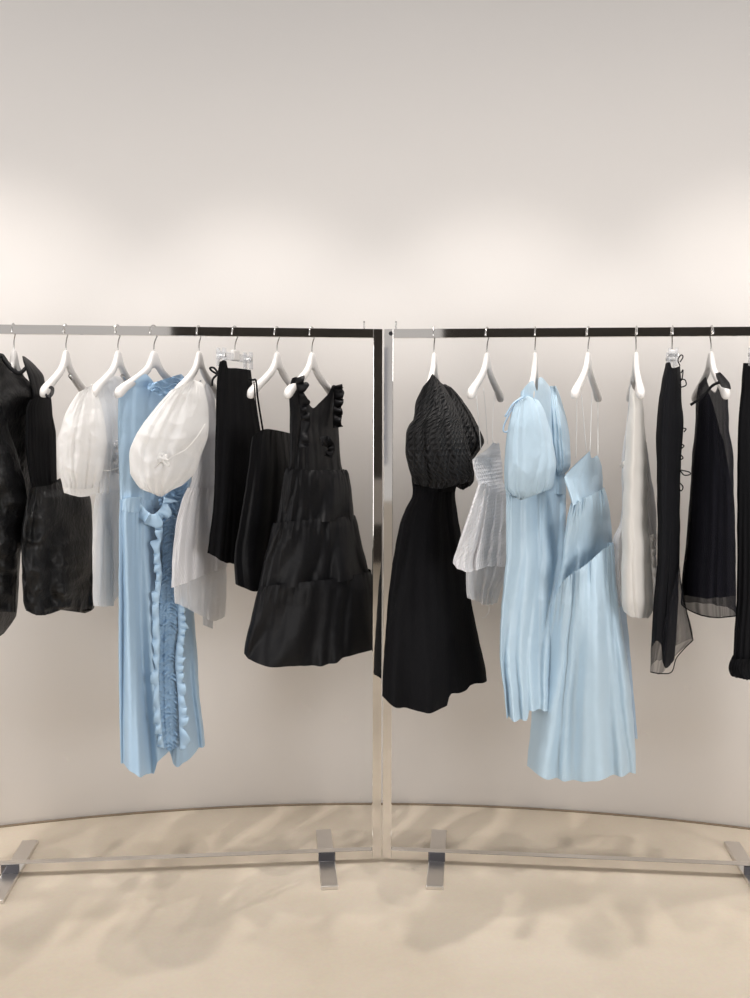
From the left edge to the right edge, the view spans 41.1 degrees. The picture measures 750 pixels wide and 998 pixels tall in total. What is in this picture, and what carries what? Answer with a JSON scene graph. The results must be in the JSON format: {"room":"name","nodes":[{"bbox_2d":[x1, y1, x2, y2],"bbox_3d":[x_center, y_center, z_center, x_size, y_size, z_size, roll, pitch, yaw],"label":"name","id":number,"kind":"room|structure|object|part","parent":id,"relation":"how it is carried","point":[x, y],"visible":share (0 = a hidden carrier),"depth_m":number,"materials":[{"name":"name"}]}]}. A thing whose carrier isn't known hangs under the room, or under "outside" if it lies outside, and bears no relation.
{"room":"clothing store","nodes":[
{"label":"clothing store","id":0,"kind":"room"},
{"bbox_2d":[0,0,749,827],"bbox_3d":[0.001,-0.468,1.650,8.240,3.500,4.120,0,4,0],"label":"wall","id":1,"kind":"structure","parent":0,"point":[415,164],"depth_m":3.51,"materials":[{"name":"white paint"}]},
{"bbox_2d":[0,803,749,829],"bbox_3d":[-0.003,1.192,2.890,6.472,0.006,1.652,0,4,0],"label":"baseboard","id":2,"kind":"structure","parent":1,"relation":"attached to","point":[304,804],"depth_m":3.64,"materials":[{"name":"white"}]},
{"bbox_2d":[0,805,749,997],"bbox_3d":[-0.004,1.756,-4.011,20.000,0.100,15.740,0,4,0],"label":"floor","id":3,"kind":"structure","parent":0,"point":[251,930],"depth_m":2.88,"materials":[{"name":"beige concrete"}]},
{"bbox_2d":[0,321,382,903],"bbox_3d":[-0.645,0.309,3.131,1.332,1.728,0.430,0,4,-5],"label":"clothes rack","id":4,"kind":"object","parent":3,"relation":"on","point":[325,854],"visible":1,"depth_m":3.14,"materials":[{"name":"silver metal"}]},
{"bbox_2d":[10,323,24,376],"bbox_3d":[-1.085,-0.415,3.007,0.025,0.228,0.226,1,4,6],"label":"clothes hanger","id":5,"kind":"object","parent":4,"relation":"hanging from","point":[14,362],"visible":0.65,"depth_m":3.00,"materials":[{"name":"grey paint"}]},
{"bbox_2d":[0,353,44,635],"bbox_3d":[-1.087,0.001,2.982,0.141,0.872,0.349,0,4,-4],"label":"dress","id":6,"kind":"object","parent":5,"relation":"hanging from","point":[16,391],"visible":0.81,"depth_m":2.92,"materials":[{"name":"black fabric"}]},
{"bbox_2d":[40,323,86,397],"bbox_3d":[-0.933,-0.413,3.022,0.025,0.232,0.410,0,4,2],"label":"clothes hanger","id":7,"kind":"object","parent":4,"relation":"hanging from","point":[65,362],"visible":0.89,"depth_m":3.00,"materials":[{"name":"grey paint"}]},
{"bbox_2d":[21,386,94,614],"bbox_3d":[-0.969,0.020,3.034,0.133,0.709,0.414,0,4,1],"label":"dress","id":8,"kind":"object","parent":7,"relation":"hanging from","point":[57,535],"visible":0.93,"depth_m":2.98,"materials":[{"name":"black fabric"}]},
{"bbox_2d":[92,324,130,396],"bbox_3d":[-0.780,-0.414,3.038,0.025,0.232,0.410,1,4,7],"label":"clothes hanger","id":9,"kind":"object","parent":4,"relation":"hanging from","point":[117,362],"visible":0.68,"depth_m":3.00,"materials":[{"name":"grey paint"}]},
{"bbox_2d":[57,376,123,606],"bbox_3d":[-0.812,-0.017,2.969,0.114,0.702,0.429,1,4,11],"label":"dress","id":10,"kind":"object","parent":9,"relation":"hanging from","point":[87,441],"visible":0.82,"depth_m":2.92,"materials":[{"name":"white fabric"}]},
{"bbox_2d":[114,324,170,397],"bbox_3d":[-0.673,-0.417,3.049,0.025,0.228,0.410,2,4,19],"label":"clothes hanger","id":11,"kind":"object","parent":4,"relation":"hanging from","point":[153,361],"visible":0.61,"depth_m":3.01,"materials":[{"name":"grey paint"}]},
{"bbox_2d":[118,374,204,776],"bbox_3d":[-0.630,0.225,3.089,0.174,1.220,0.445,2,5,27],"label":"dress","id":12,"kind":"object","parent":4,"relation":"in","point":[160,714],"visible":0.75,"depth_m":3.00,"materials":[{"name":"blue fabric"}]},
{"bbox_3d":[-0.621,0.359,3.055,0.043,0.817,0.168,2,5,26],"label":"ruched panel","id":13,"kind":"part","parent":12,"relation":"part of","materials":[{"name":"blue fabric"}]},
{"bbox_3d":[-0.645,1.145,3.168,1.275,0.028,0.028,0,4,-5],"label":"rail","id":14,"kind":"part","parent":4,"relation":"part of","materials":[{"name":"silver metal"}]},
{"bbox_3d":[-0.641,-0.510,3.045,1.275,0.028,0.028,0,4,-5],"label":"rail","id":15,"kind":"part","parent":4,"relation":"part of","materials":[{"name":"black metal"}]},
{"bbox_2d":[174,325,216,398],"bbox_3d":[-0.539,-0.418,3.062,0.024,0.228,0.410,1,4,9],"label":"clothes hanger","id":16,"kind":"object","parent":4,"relation":"hanging from","point":[198,364],"visible":0.74,"depth_m":3.05,"materials":[{"name":"grey paint"}]},
{"bbox_2d":[129,380,226,628],"bbox_3d":[-0.588,0.037,3.017,0.215,0.788,0.486,0,4,0],"label":"dress","id":17,"kind":"object","parent":16,"relation":"hanging from","point":[175,444],"visible":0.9,"depth_m":2.94,"materials":[{"name":"fabric"}]},
{"bbox_2d":[216,325,252,360],"bbox_3d":[-0.430,-0.467,3.069,0.032,0.129,0.230,1,4,17],"label":"hanger","id":18,"kind":"object","parent":4,"relation":"hanging from","point":[234,354],"visible":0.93,"depth_m":3.06,"materials":[{"name":"silver metal"}]},
{"bbox_2d":[207,360,258,563],"bbox_3d":[-0.435,-0.094,3.072,0.056,0.647,0.343,1,4,17],"label":"skirt","id":19,"kind":"object","parent":18,"relation":"hanging from","point":[236,415],"visible":0.68,"depth_m":3.02,"materials":[{"name":"black fabric"}]},
{"bbox_2d":[247,326,290,398],"bbox_3d":[-0.302,-0.419,3.085,0.025,0.228,0.410,1,4,17],"label":"clothes hanger","id":20,"kind":"object","parent":4,"relation":"hanging from","point":[276,363],"visible":0.75,"depth_m":3.05,"materials":[{"name":"grey paint"}]},
{"bbox_2d":[234,378,289,591],"bbox_3d":[-0.336,-0.026,3.084,0.091,0.674,0.382,1,4,16],"label":"dress","id":21,"kind":"object","parent":20,"relation":"hanging from","point":[269,449],"visible":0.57,"depth_m":3.01,"materials":[{"name":"black fabric"}]},
{"bbox_2d":[284,326,330,398],"bbox_3d":[-0.195,-0.419,3.096,0.025,0.228,0.410,2,4,18],"label":"clothes hanger","id":22,"kind":"object","parent":4,"relation":"hanging from","point":[311,364],"visible":0.74,"depth_m":3.08,"materials":[{"name":"grey paint"}]},
{"bbox_2d":[244,375,371,666],"bbox_3d":[-0.191,0.067,3.145,0.213,0.886,0.572,3,5,36],"label":"dress","id":23,"kind":"object","parent":22,"relation":"hanging from","point":[313,603],"visible":0.98,"depth_m":3.05,"materials":[{"name":"black fabric"}]},
{"bbox_3d":[0.006,0.314,3.168,0.028,1.688,0.028,0,4,-5],"label":"post","id":24,"kind":"part","parent":4,"relation":"part of","materials":[{"name":"silver metal"}]},
{"bbox_2d":[383,321,749,889],"bbox_3d":[0.692,0.313,3.133,1.330,1.728,0.430,1,4,5],"label":"clothes rack","id":25,"kind":"object","parent":3,"relation":"on","point":[437,854],"visible":0.99,"depth_m":3.14,"materials":[{"name":"silver metal"}]},
{"bbox_3d":[0.042,0.314,3.171,0.028,1.688,0.028,1,4,5],"label":"post","id":26,"kind":"part","parent":25,"relation":"part of","materials":[{"name":"silver metal"}]},
{"bbox_2d":[426,327,439,382],"bbox_3d":[0.183,-0.419,3.100,0.025,0.228,0.303,1,4,11],"label":"clothes hanger","id":27,"kind":"object","parent":25,"relation":"hanging from","point":[433,367],"visible":0.52,"depth_m":3.08,"materials":[{"name":"grey paint"}]},
{"bbox_2d":[382,374,486,712],"bbox_3d":[0.185,0.131,3.114,0.260,1.016,0.526,2,5,21],"label":"dress","id":28,"kind":"object","parent":27,"relation":"hanging from","point":[433,652],"visible":0.97,"depth_m":3.02,"materials":[{"name":"black fabric"}]},
{"bbox_2d":[467,327,503,401],"bbox_3d":[0.345,-0.417,3.084,0.024,0.228,0.410,2,4,20],"label":"clothes hanger","id":29,"kind":"object","parent":25,"relation":"hanging from","point":[486,366],"visible":0.97,"depth_m":3.06,"materials":[{"name":"grey paint"}]},
{"bbox_2d":[453,388,505,617],"bbox_3d":[0.336,0.021,3.092,0.093,0.714,0.346,2,5,29],"label":"dress","id":30,"kind":"object","parent":29,"relation":"hanging from","point":[480,552],"visible":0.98,"depth_m":3.06,"materials":[{"name":"white fabric"}]},
{"bbox_2d":[529,326,538,397],"bbox_3d":[0.491,-0.416,3.070,0.024,0.228,0.254,1,4,14],"label":"clothes hanger","id":31,"kind":"object","parent":25,"relation":"hanging from","point":[534,375],"visible":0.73,"depth_m":3.05,"materials":[{"name":"grey paint"}]},
{"bbox_2d":[500,377,570,721],"bbox_3d":[0.503,0.146,3.045,0.135,1.033,0.461,3,5,34],"label":"dress","id":32,"kind":"object","parent":31,"relation":"hanging from","point":[537,461],"visible":0.95,"depth_m":2.98,"materials":[{"name":"blue fabric"}]},
{"bbox_3d":[0.688,1.148,3.170,1.273,0.028,0.028,1,4,5],"label":"rail","id":33,"kind":"part","parent":25,"relation":"part of","materials":[{"name":"silver metal"}]},
{"bbox_3d":[0.692,-0.507,3.047,1.273,0.028,0.028,1,4,5],"label":"rail","id":34,"kind":"part","parent":25,"relation":"part of","materials":[{"name":"black metal"}]},
{"bbox_2d":[527,395,637,781],"bbox_3d":[0.686,0.281,3.143,0.399,1.196,0.399,0,4,0],"label":"dress","id":35,"kind":"object","parent":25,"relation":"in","point":[587,732],"visible":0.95,"depth_m":3.04,"materials":[{"name":"blue fabric"}]},
{"bbox_2d":[571,326,601,401],"bbox_3d":[0.650,-0.414,3.054,0.024,0.228,0.410,2,5,22],"label":"clothes hanger","id":36,"kind":"object","parent":25,"relation":"hanging from","point":[587,369],"visible":0.99,"depth_m":3.03,"materials":[{"name":"grey paint"}]},
{"bbox_2d":[626,325,644,401],"bbox_3d":[0.793,-0.413,3.039,0.025,0.228,0.410,1,4,10],"label":"clothes hanger","id":37,"kind":"object","parent":25,"relation":"hanging from","point":[636,379],"visible":0.88,"depth_m":3.00,"materials":[{"name":"grey paint"}]},
{"bbox_2d":[612,377,656,617],"bbox_3d":[0.806,-0.012,3.084,0.139,0.740,0.338,1,4,14],"label":"dress","id":38,"kind":"object","parent":37,"relation":"hanging from","point":[635,538],"visible":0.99,"depth_m":2.97,"materials":[{"name":"white fabric"}]},
{"bbox_3d":[0.802,0.007,3.040,0.097,0.707,0.253,2,5,25],"label":"panel","id":39,"kind":"part","parent":38,"relation":"part of","materials":[{"name":"white fabric"}]},
{"bbox_2d":[665,325,678,360],"bbox_3d":[0.899,-0.461,3.025,0.032,0.129,0.230,1,4,14],"label":"hanger","id":40,"kind":"object","parent":25,"relation":"hanging from","point":[672,355],"visible":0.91,"depth_m":3.01,"materials":[{"name":"silver metal"}]},
{"bbox_2d":[650,354,692,673],"bbox_3d":[0.913,0.048,3.041,0.124,0.956,0.295,2,5,25],"label":"skirt","id":41,"kind":"object","parent":40,"relation":"hanging from","point":[668,594],"visible":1,"depth_m":2.95,"materials":[{"name":"black fabric"}]},
{"bbox_2d":[691,325,729,400],"bbox_3d":[1.013,-0.410,3.017,0.024,0.228,0.336,0,4,2],"label":"clothes hanger","id":42,"kind":"object","parent":25,"relation":"hanging from","point":[710,364],"visible":0.77,"depth_m":3.00,"materials":[{"name":"grey paint"}]},
{"bbox_2d":[682,372,735,617],"bbox_3d":[1.010,-0.011,3.002,0.156,0.717,0.372,1,4,15],"label":"dress","id":43,"kind":"object","parent":42,"relation":"hanging from","point":[709,566],"visible":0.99,"depth_m":2.95,"materials":[{"name":"black fabric"}]},
{"label":"hanger","id":44,"kind":"object","parent":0,"visible":0},
{"bbox_2d":[728,363,749,679],"bbox_3d":[1.161,0.078,3.033,0.271,0.981,0.098,-4,6,-41],"label":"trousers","id":45,"kind":"object","parent":44,"relation":"hanging from","point":[739,664],"visible":0.98,"depth_m":2.96,"materials":[{"name":"black fabric"}]}
]}

